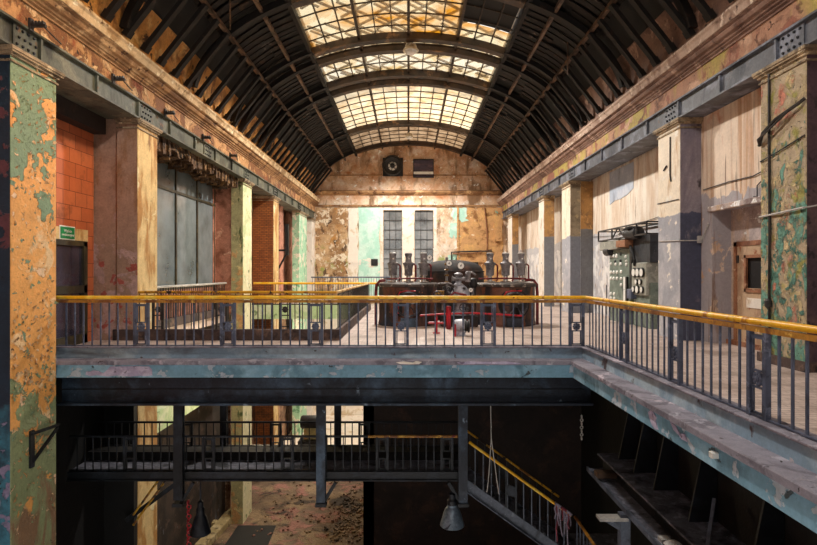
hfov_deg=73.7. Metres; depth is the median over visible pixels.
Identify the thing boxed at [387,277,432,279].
pipe
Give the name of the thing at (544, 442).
wall
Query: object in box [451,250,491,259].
pipe
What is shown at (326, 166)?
strut
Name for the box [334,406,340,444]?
post
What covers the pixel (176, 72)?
strut
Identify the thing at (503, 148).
strut
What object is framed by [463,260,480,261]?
trim
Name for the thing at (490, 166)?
strut
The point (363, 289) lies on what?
railing
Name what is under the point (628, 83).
strut
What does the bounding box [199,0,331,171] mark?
purlin
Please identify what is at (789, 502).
trim
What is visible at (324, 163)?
strut
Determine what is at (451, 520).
lamp
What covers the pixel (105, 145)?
wall
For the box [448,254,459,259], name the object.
trim
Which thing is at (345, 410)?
wall
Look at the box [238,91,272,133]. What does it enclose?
strut
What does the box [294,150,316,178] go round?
strut
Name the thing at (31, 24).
bracket
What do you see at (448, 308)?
pipe
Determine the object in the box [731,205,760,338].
wall
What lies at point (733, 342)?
baseboard
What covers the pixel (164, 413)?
trim
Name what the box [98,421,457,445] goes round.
railing
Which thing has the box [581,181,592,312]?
wall
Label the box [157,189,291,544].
wall
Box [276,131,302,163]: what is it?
strut
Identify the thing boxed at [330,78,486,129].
window
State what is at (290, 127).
strut
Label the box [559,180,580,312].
column
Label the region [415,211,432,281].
window
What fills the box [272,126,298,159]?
strut
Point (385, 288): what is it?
tank
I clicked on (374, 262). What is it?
junction box
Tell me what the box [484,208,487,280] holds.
pipe
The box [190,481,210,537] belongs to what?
lamp
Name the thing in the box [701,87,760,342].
wall
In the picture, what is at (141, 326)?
balustrade
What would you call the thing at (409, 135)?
pendant lamp
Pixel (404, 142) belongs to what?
rib
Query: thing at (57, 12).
trim
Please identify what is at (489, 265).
valve
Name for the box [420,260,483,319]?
vessel
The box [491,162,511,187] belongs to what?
strut
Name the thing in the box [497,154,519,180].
strut
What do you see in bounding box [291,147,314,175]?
strut
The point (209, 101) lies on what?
strut
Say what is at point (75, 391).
girder
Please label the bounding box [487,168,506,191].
strut
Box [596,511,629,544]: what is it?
bracket
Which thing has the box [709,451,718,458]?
junction box
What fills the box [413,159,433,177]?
window
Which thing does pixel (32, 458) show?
wall bracket
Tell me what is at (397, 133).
window
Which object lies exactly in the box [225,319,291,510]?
wall
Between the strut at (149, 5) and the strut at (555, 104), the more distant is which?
the strut at (555, 104)
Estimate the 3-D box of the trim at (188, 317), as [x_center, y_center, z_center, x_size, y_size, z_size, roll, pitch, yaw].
[-8.410,1.765,22.350,0.120,0.310,11.500,0,0,0]
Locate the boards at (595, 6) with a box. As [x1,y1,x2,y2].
[193,0,623,166]
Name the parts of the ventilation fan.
hub plate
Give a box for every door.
[56,239,87,345]
[733,240,760,344]
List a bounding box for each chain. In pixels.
[186,499,191,544]
[580,415,582,439]
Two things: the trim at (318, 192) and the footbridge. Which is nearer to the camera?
the footbridge
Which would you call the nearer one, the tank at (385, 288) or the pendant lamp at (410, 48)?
the tank at (385, 288)
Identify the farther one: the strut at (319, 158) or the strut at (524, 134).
the strut at (319, 158)
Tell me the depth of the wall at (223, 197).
25.30 m
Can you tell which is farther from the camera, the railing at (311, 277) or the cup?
the railing at (311, 277)
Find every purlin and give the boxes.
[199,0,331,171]
[253,0,345,160]
[471,0,563,160]
[485,0,617,171]
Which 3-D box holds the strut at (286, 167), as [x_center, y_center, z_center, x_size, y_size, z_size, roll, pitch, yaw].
[-6.920,-7.281,33.700,1.534,1.912,0.240,0,0,0]
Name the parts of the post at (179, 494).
plate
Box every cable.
[595,199,678,236]
[703,134,804,189]
[757,97,805,146]
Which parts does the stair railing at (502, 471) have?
panel, handrail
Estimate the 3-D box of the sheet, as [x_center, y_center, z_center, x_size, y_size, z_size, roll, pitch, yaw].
[-6.889,11.635,23.565,1.904,0.030,2.962,0,0,0]
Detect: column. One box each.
[0,44,64,544]
[114,118,162,544]
[231,178,254,523]
[252,196,280,444]
[292,210,308,434]
[307,218,315,414]
[506,214,518,281]
[536,195,554,305]
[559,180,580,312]
[652,117,703,340]
[752,44,816,372]
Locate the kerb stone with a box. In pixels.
[195,507,230,544]
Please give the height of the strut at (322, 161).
1.912 m
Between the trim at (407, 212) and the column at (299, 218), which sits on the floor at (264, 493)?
the column at (299, 218)
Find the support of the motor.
on the floor at (785, 372)
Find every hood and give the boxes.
[600,240,628,250]
[616,240,632,247]
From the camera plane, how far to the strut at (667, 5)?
14.62 m
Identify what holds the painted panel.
attached to the wall at (641, 203)
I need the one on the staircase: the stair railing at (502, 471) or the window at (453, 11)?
the stair railing at (502, 471)
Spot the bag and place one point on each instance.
(663, 539)
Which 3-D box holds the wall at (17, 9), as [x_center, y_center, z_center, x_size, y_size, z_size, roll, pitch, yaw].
[-8.410,-5.145,25.250,1.580,0.450,38.500,0,0,0]
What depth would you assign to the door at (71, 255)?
14.37 m
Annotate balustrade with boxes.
[56,296,585,345]
[585,296,816,440]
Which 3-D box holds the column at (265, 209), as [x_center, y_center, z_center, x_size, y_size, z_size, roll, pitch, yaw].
[-8.190,3.652,31.500,1.320,15.995,1.440,0,0,0]
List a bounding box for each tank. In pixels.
[374,279,437,326]
[476,278,538,326]
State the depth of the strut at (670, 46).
15.61 m
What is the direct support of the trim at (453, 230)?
attached to the wall at (446, 162)
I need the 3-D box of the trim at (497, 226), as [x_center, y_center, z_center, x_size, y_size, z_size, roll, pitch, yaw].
[7.300,-3.300,44.360,0.600,1.500,0.320,0,0,0]
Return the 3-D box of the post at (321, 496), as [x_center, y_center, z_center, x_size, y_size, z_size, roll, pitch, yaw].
[-2.013,4.015,13.350,0.514,3.390,0.220,0,0,0]
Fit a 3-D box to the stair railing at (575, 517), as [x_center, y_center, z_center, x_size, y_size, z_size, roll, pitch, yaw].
[4.110,6.523,11.025,0.070,1.055,4.850,0,0,0]
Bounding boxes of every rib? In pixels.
[119,0,697,28]
[192,0,624,87]
[230,31,586,121]
[238,44,578,127]
[258,70,558,145]
[265,79,551,150]
[296,120,520,176]
[311,140,505,187]
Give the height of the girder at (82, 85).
0.560 m
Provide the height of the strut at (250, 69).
1.912 m
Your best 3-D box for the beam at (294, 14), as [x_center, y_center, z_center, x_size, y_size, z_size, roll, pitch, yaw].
[-4.250,-9.620,25.750,0.160,0.300,37.500,0,0,0]
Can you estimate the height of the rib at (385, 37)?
3.883 m
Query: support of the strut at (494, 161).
attached to the wall at (666, 23)
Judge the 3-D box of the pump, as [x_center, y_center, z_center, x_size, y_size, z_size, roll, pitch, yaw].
[1.560,0.649,19.666,1.840,2.541,1.067,0,0,0]
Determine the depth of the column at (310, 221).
43.20 m
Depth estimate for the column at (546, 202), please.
30.80 m
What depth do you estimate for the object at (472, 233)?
44.47 m
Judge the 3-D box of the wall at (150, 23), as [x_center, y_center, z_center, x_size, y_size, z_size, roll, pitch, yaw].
[-8.310,-6.900,25.250,1.780,2.100,38.500,0,0,0]
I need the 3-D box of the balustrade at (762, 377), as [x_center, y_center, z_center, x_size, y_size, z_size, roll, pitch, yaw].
[3.980,1.085,6.630,0.082,1.131,11.060,0,0,0]
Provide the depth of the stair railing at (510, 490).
13.48 m
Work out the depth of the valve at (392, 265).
20.09 m
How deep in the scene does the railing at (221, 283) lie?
20.89 m
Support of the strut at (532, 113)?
attached to the wall at (666, 23)
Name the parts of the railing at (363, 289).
panel, panel, handrail, panel, handrail, handrail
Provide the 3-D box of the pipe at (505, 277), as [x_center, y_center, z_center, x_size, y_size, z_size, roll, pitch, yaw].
[3.425,0.220,19.900,1.751,0.077,0.060,0,0,0]
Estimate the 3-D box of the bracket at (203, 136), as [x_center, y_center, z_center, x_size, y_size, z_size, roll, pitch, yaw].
[-7.445,-4.975,20.527,0.330,0.250,0.954,0,0,0]
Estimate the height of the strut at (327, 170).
1.912 m
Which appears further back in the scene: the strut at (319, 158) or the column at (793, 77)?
the strut at (319, 158)
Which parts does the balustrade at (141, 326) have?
panel, panel, panel, rail, handrail, panel, panel, panel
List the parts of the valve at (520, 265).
stem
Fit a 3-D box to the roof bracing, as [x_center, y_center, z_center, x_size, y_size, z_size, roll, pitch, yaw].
[0.000,-10.719,22.222,8.900,0.983,18.559,0,0,0]
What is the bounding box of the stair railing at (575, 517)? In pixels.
[574,516,595,544]
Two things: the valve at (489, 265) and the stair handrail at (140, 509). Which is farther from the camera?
the valve at (489, 265)
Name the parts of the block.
casing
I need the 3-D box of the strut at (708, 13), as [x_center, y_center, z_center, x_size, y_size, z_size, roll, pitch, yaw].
[6.920,-7.281,13.700,1.534,1.912,0.240,0,0,0]
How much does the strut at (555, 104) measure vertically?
1.912 m
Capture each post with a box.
[172,406,194,507]
[220,406,227,444]
[315,406,336,507]
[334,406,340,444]
[447,406,468,507]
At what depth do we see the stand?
17.17 m
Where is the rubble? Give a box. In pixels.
[252,481,362,543]
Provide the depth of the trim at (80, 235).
14.71 m
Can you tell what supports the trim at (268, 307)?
attached to the floor at (785, 372)
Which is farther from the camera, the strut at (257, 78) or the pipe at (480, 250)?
the pipe at (480, 250)
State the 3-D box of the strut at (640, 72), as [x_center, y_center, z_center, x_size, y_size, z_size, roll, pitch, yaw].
[6.920,-7.281,17.700,1.534,1.912,0.240,0,0,0]
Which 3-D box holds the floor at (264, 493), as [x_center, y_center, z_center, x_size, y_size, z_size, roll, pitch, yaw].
[0.000,11.780,27.450,18.600,0.340,34.900,0,0,0]
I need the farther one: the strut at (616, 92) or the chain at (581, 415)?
the strut at (616, 92)
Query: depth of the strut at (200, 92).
19.60 m
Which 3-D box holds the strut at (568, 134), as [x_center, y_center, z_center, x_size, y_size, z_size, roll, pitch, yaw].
[6.920,-7.281,25.700,1.534,1.912,0.240,0,0,0]
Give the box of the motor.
[455,319,469,336]
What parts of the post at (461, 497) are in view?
plate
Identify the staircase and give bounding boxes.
[468,467,617,544]
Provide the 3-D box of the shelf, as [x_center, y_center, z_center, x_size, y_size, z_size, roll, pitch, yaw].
[3.815,4.595,10.210,0.530,0.050,0.220,0,0,0]
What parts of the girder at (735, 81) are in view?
splice plate, splice plate, splice plate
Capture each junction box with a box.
[371,259,377,265]
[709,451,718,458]
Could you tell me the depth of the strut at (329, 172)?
43.60 m
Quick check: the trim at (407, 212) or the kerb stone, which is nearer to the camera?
the kerb stone
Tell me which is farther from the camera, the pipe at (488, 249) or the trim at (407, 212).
the trim at (407, 212)
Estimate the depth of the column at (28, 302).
10.94 m
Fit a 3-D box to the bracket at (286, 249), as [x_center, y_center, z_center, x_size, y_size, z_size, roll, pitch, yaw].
[-8.100,-0.938,33.200,1.600,4.024,0.200,0,0,0]
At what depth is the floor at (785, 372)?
14.74 m
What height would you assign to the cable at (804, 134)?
0.374 m
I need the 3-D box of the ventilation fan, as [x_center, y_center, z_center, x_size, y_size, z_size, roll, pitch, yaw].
[-1.295,-8.650,44.225,1.690,1.680,0.550,0,0,0]
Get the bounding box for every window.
[157,162,214,290]
[299,0,517,46]
[316,42,500,82]
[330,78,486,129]
[350,126,466,148]
[383,211,401,281]
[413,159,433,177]
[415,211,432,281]
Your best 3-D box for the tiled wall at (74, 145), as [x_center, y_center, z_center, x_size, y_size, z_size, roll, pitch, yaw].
[-9.100,-1.315,13.650,0.400,7.070,3.500,0,0,0]
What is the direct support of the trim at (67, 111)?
attached to the tiled wall at (74, 145)
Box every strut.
[100,0,125,22]
[121,0,158,39]
[140,0,188,53]
[156,3,208,66]
[170,19,219,78]
[183,32,229,88]
[195,44,238,97]
[205,56,246,106]
[214,66,254,113]
[223,75,260,120]
[231,83,267,127]
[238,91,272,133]
[245,98,277,138]
[251,104,282,143]
[257,111,287,148]
[262,116,291,152]
[267,122,295,156]
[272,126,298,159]
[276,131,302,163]
[280,135,305,166]
[284,139,308,169]
[287,143,311,172]
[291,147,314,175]
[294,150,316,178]
[297,154,319,180]
[300,157,321,183]
[303,160,323,185]
[305,162,325,187]
[308,165,327,189]
[310,168,329,191]
[313,170,331,193]
[485,170,503,193]
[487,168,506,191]
[489,165,508,189]
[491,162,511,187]
[493,160,513,185]
[495,157,516,183]
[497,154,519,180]
[500,150,522,178]
[502,147,525,175]
[505,143,529,172]
[508,139,532,169]
[511,135,536,166]
[514,131,540,163]
[518,126,544,159]
[521,122,549,156]
[525,116,554,152]
[529,111,559,148]
[534,104,565,143]
[539,98,571,138]
[544,91,578,133]
[549,83,585,127]
[556,75,593,120]
[562,66,602,113]
[570,56,611,106]
[578,44,621,97]
[587,32,633,88]
[597,19,646,78]
[608,3,660,66]
[628,0,676,53]
[658,0,695,39]
[691,0,716,22]
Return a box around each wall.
[0,0,314,211]
[56,118,93,341]
[56,378,136,544]
[80,0,315,193]
[94,119,116,339]
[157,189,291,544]
[216,187,230,313]
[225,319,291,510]
[279,205,283,299]
[314,146,507,303]
[315,319,362,414]
[363,406,580,544]
[501,0,736,193]
[502,0,816,211]
[519,147,657,315]
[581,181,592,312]
[581,390,652,544]
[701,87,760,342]
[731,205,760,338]
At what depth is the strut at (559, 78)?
22.60 m
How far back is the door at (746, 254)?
14.00 m
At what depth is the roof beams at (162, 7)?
20.72 m
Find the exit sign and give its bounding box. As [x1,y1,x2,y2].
[59,225,74,239]
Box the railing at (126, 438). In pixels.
[69,435,457,470]
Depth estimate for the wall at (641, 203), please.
24.60 m
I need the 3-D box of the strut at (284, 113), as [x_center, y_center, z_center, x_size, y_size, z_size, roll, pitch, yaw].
[-6.920,-7.281,27.700,1.534,1.912,0.240,0,0,0]
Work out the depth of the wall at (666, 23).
17.99 m
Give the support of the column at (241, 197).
on the floor at (264, 493)
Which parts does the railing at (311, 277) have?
handrail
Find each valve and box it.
[387,253,400,281]
[403,253,416,281]
[418,253,431,281]
[484,253,497,281]
[500,253,513,281]
[515,253,528,281]
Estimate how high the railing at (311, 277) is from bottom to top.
1.600 m
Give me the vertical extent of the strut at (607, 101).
1.912 m
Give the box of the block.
[298,415,327,444]
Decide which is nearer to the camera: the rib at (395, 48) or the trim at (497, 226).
the rib at (395, 48)
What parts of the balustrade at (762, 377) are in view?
panel, panel, handrail, rail, panel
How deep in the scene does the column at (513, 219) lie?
40.30 m
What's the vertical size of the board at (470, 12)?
0.552 m
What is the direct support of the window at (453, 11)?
attached to the beam at (294, 14)
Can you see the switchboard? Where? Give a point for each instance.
(634, 258)
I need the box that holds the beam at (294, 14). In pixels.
[284,0,356,156]
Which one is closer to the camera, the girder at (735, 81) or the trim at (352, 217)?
the girder at (735, 81)
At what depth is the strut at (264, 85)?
23.60 m
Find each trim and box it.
[21,0,318,206]
[56,93,105,133]
[56,226,87,241]
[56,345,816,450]
[56,358,816,504]
[56,365,816,532]
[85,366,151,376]
[113,304,370,340]
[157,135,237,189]
[157,406,198,432]
[158,309,219,328]
[254,305,338,318]
[315,175,501,206]
[315,207,347,294]
[348,208,358,295]
[358,207,379,295]
[380,207,436,282]
[396,361,420,363]
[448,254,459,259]
[449,223,456,238]
[451,207,468,221]
[457,207,458,259]
[457,361,519,364]
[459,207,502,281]
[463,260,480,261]
[494,223,501,240]
[498,0,795,206]
[648,410,658,429]
[670,422,687,441]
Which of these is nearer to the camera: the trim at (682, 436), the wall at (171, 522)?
the trim at (682, 436)
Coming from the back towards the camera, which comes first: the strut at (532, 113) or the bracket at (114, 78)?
the strut at (532, 113)
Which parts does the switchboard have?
busbar frame, gap post, meter panel, plate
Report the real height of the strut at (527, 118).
1.912 m
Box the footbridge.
[66,445,457,480]
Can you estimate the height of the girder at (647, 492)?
2.160 m
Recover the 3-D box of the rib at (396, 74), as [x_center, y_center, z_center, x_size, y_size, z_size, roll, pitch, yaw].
[0.000,-8.469,28.000,15.440,3.883,0.400,0,0,0]
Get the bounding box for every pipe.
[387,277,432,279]
[420,312,521,316]
[446,306,450,328]
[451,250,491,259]
[453,249,491,253]
[478,277,525,279]
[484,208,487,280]
[758,205,816,217]
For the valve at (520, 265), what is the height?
1.090 m
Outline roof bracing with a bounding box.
[296,0,520,81]
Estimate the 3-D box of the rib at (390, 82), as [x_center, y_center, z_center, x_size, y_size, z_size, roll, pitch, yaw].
[0.000,-8.469,29.200,15.440,3.883,0.400,0,0,0]
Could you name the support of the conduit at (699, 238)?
attached to the column at (679, 262)
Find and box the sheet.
[225,525,275,544]
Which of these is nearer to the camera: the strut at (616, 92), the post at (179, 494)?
the post at (179, 494)
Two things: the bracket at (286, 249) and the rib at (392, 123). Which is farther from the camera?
the rib at (392, 123)
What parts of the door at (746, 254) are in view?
window trim, notice plate, glass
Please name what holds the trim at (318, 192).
attached to the wall at (446, 162)
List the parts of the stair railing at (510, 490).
panel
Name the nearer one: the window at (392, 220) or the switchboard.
the switchboard
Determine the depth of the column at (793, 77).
10.86 m
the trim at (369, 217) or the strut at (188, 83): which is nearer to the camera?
the strut at (188, 83)
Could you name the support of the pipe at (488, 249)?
attached to the pipe at (480, 250)
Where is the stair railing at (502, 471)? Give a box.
[468,431,558,526]
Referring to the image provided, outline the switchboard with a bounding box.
[598,221,657,328]
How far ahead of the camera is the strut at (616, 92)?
19.60 m
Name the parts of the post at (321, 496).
plate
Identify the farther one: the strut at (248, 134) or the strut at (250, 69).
the strut at (248, 134)
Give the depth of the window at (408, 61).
26.78 m
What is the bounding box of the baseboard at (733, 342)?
[726,339,760,350]
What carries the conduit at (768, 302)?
attached to the column at (793, 77)
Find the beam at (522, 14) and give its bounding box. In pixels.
[460,0,532,156]
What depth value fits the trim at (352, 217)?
44.48 m
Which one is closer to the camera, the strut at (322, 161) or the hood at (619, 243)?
the hood at (619, 243)
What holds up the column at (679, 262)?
on the floor at (785, 372)
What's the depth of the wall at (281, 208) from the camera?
35.62 m
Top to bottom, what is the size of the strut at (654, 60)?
1.912 m
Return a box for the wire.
[487,406,498,493]
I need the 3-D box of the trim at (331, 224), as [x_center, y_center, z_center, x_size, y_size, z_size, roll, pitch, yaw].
[-6.283,-1.655,44.490,2.722,7.306,0.020,0,0,0]
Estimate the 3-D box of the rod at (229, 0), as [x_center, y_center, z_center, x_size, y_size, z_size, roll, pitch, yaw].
[-5.700,-8.300,17.400,0.060,1.100,0.052,0,0,0]
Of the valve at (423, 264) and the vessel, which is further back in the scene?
the vessel
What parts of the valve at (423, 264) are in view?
stem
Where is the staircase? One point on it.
(476, 491)
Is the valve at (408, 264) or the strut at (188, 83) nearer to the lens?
the strut at (188, 83)
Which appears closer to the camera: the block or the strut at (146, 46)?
the strut at (146, 46)
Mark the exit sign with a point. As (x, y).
(65, 232)
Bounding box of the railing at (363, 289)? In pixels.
[138,282,376,328]
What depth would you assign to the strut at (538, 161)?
31.60 m
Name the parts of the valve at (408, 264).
stem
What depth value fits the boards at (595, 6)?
23.20 m
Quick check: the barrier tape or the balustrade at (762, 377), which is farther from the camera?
the barrier tape
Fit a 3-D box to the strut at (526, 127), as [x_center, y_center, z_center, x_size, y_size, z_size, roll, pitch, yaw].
[6.920,-7.281,29.700,1.534,1.912,0.240,0,0,0]
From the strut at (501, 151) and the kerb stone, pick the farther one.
the strut at (501, 151)
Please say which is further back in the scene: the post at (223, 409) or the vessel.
the vessel
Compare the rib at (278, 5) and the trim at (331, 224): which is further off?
the trim at (331, 224)
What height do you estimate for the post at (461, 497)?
3.390 m
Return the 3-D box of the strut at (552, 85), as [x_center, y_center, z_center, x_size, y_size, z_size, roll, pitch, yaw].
[6.920,-7.281,23.700,1.534,1.912,0.240,0,0,0]
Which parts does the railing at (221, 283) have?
handrail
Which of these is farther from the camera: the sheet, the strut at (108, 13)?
the sheet
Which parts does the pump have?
bed plate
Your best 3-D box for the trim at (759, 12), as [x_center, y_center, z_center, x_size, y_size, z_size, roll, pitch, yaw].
[8.210,-5.630,25.250,1.980,0.560,38.500,0,0,0]
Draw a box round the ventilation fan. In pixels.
[382,155,402,175]
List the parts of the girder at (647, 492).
clamp plate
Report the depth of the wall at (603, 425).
18.74 m
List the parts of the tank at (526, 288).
lid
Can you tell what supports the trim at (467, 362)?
attached to the trim at (800, 480)
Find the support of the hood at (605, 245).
attached to the switchboard
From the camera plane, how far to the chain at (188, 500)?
13.35 m
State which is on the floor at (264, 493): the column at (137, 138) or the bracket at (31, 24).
the column at (137, 138)
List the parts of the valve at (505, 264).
stem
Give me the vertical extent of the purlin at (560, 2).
0.180 m
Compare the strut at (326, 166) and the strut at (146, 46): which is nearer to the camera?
the strut at (146, 46)
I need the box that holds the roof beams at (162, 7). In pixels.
[144,0,672,174]
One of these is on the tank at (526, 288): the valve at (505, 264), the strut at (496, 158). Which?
the valve at (505, 264)
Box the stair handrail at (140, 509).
[124,481,172,525]
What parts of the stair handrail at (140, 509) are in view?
rail, rail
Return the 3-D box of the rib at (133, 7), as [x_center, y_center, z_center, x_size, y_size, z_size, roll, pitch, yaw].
[0.000,-8.469,14.600,15.440,3.883,0.400,0,0,0]
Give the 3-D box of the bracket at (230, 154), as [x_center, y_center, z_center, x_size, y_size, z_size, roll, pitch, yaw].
[-7.445,-4.975,23.627,0.330,0.250,0.954,0,0,0]
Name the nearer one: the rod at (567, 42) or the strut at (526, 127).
the rod at (567, 42)
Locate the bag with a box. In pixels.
[658,535,681,544]
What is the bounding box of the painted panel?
[610,162,633,204]
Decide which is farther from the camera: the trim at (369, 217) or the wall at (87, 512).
the trim at (369, 217)
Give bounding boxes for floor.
[77,299,816,434]
[212,415,362,544]
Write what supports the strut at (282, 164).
attached to the wall at (150, 23)
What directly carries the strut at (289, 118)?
attached to the wall at (150, 23)
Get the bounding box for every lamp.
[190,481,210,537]
[403,42,418,54]
[405,127,412,138]
[440,481,463,530]
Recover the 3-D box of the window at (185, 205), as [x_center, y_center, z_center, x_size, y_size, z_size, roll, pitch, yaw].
[-8.975,-1.725,20.950,0.090,4.750,8.500,0,0,0]
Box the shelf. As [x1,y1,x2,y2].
[596,514,628,521]
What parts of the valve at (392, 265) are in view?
stem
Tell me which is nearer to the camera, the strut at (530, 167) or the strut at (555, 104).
the strut at (555, 104)
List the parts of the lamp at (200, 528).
lamp shade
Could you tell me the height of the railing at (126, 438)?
0.885 m
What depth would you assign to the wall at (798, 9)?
14.22 m
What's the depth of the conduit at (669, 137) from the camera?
15.89 m
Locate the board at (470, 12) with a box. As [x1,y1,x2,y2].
[463,0,518,32]
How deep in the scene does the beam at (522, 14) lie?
24.58 m
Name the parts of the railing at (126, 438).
panel, panel, handrail, rail, panel, panel, handrail, panel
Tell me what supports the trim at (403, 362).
attached to the trim at (800, 480)
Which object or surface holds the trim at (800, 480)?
attached to the floor at (785, 372)
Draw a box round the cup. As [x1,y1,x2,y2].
[469,278,477,287]
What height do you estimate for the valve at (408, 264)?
1.090 m
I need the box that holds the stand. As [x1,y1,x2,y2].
[428,316,443,333]
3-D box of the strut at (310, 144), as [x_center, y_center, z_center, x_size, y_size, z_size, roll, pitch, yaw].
[-6.920,-7.281,34.700,1.534,1.912,0.240,0,0,0]
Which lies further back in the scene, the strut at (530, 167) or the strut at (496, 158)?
the strut at (496, 158)
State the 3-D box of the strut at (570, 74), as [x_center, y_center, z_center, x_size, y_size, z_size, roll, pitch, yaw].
[6.920,-7.281,21.700,1.534,1.912,0.240,0,0,0]
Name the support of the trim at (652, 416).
attached to the trim at (789, 502)
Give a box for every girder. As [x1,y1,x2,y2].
[0,9,314,217]
[56,378,593,405]
[502,9,816,218]
[587,413,783,544]
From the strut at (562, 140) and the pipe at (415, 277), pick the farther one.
the strut at (562, 140)
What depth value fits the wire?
13.32 m
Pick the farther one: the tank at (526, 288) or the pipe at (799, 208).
the tank at (526, 288)
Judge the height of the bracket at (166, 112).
0.250 m
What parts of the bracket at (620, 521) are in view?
post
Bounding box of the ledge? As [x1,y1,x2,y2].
[707,196,760,211]
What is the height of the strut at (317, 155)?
1.912 m
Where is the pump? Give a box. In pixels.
[427,255,477,326]
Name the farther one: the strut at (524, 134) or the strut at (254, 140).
the strut at (524, 134)
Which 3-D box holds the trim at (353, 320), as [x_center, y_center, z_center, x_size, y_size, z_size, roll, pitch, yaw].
[-5.145,1.765,21.800,6.410,0.310,12.840,0,0,0]
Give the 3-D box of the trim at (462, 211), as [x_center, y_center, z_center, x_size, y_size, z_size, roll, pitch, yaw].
[4.204,-4.705,44.477,1.492,1.242,0.045,0,0,0]
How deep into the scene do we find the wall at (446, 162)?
44.49 m
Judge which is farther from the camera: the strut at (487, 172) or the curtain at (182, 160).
the strut at (487, 172)
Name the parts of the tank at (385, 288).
lid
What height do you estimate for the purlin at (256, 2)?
0.180 m
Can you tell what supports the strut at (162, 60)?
attached to the wall at (150, 23)
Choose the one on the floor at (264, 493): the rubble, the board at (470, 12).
the rubble
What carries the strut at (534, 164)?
attached to the wall at (666, 23)
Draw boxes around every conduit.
[659,223,708,242]
[663,137,671,181]
[764,74,771,327]
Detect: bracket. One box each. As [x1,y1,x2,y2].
[28,18,61,44]
[29,423,60,468]
[111,73,132,90]
[164,109,178,121]
[202,134,212,143]
[229,152,237,159]
[279,224,288,268]
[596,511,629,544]
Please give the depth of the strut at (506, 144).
34.60 m
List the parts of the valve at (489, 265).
stem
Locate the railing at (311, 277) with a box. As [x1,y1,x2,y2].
[311,277,390,295]
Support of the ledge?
attached to the wall at (745, 222)
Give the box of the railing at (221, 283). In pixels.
[157,282,226,319]
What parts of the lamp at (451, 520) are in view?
lamp shade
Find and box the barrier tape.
[554,501,572,544]
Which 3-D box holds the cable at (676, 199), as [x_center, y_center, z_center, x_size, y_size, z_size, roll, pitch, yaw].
[8.195,-1.825,20.700,1.154,0.571,10.601,0,0,0]
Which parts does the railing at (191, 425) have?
panel, handrail, panel, panel, handrail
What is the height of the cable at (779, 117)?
0.653 m
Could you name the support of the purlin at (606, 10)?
attached to the rib at (278, 5)
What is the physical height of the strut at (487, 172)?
1.912 m
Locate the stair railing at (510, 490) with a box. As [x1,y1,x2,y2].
[468,441,566,544]
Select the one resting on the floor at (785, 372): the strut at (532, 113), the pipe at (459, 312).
the pipe at (459, 312)
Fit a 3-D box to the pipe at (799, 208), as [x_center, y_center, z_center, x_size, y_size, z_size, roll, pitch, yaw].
[8.049,-1.248,11.132,0.942,0.135,1.419,0,0,0]
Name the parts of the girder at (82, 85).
splice plate, splice plate, splice plate, splice plate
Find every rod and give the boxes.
[229,0,230,29]
[567,42,567,73]

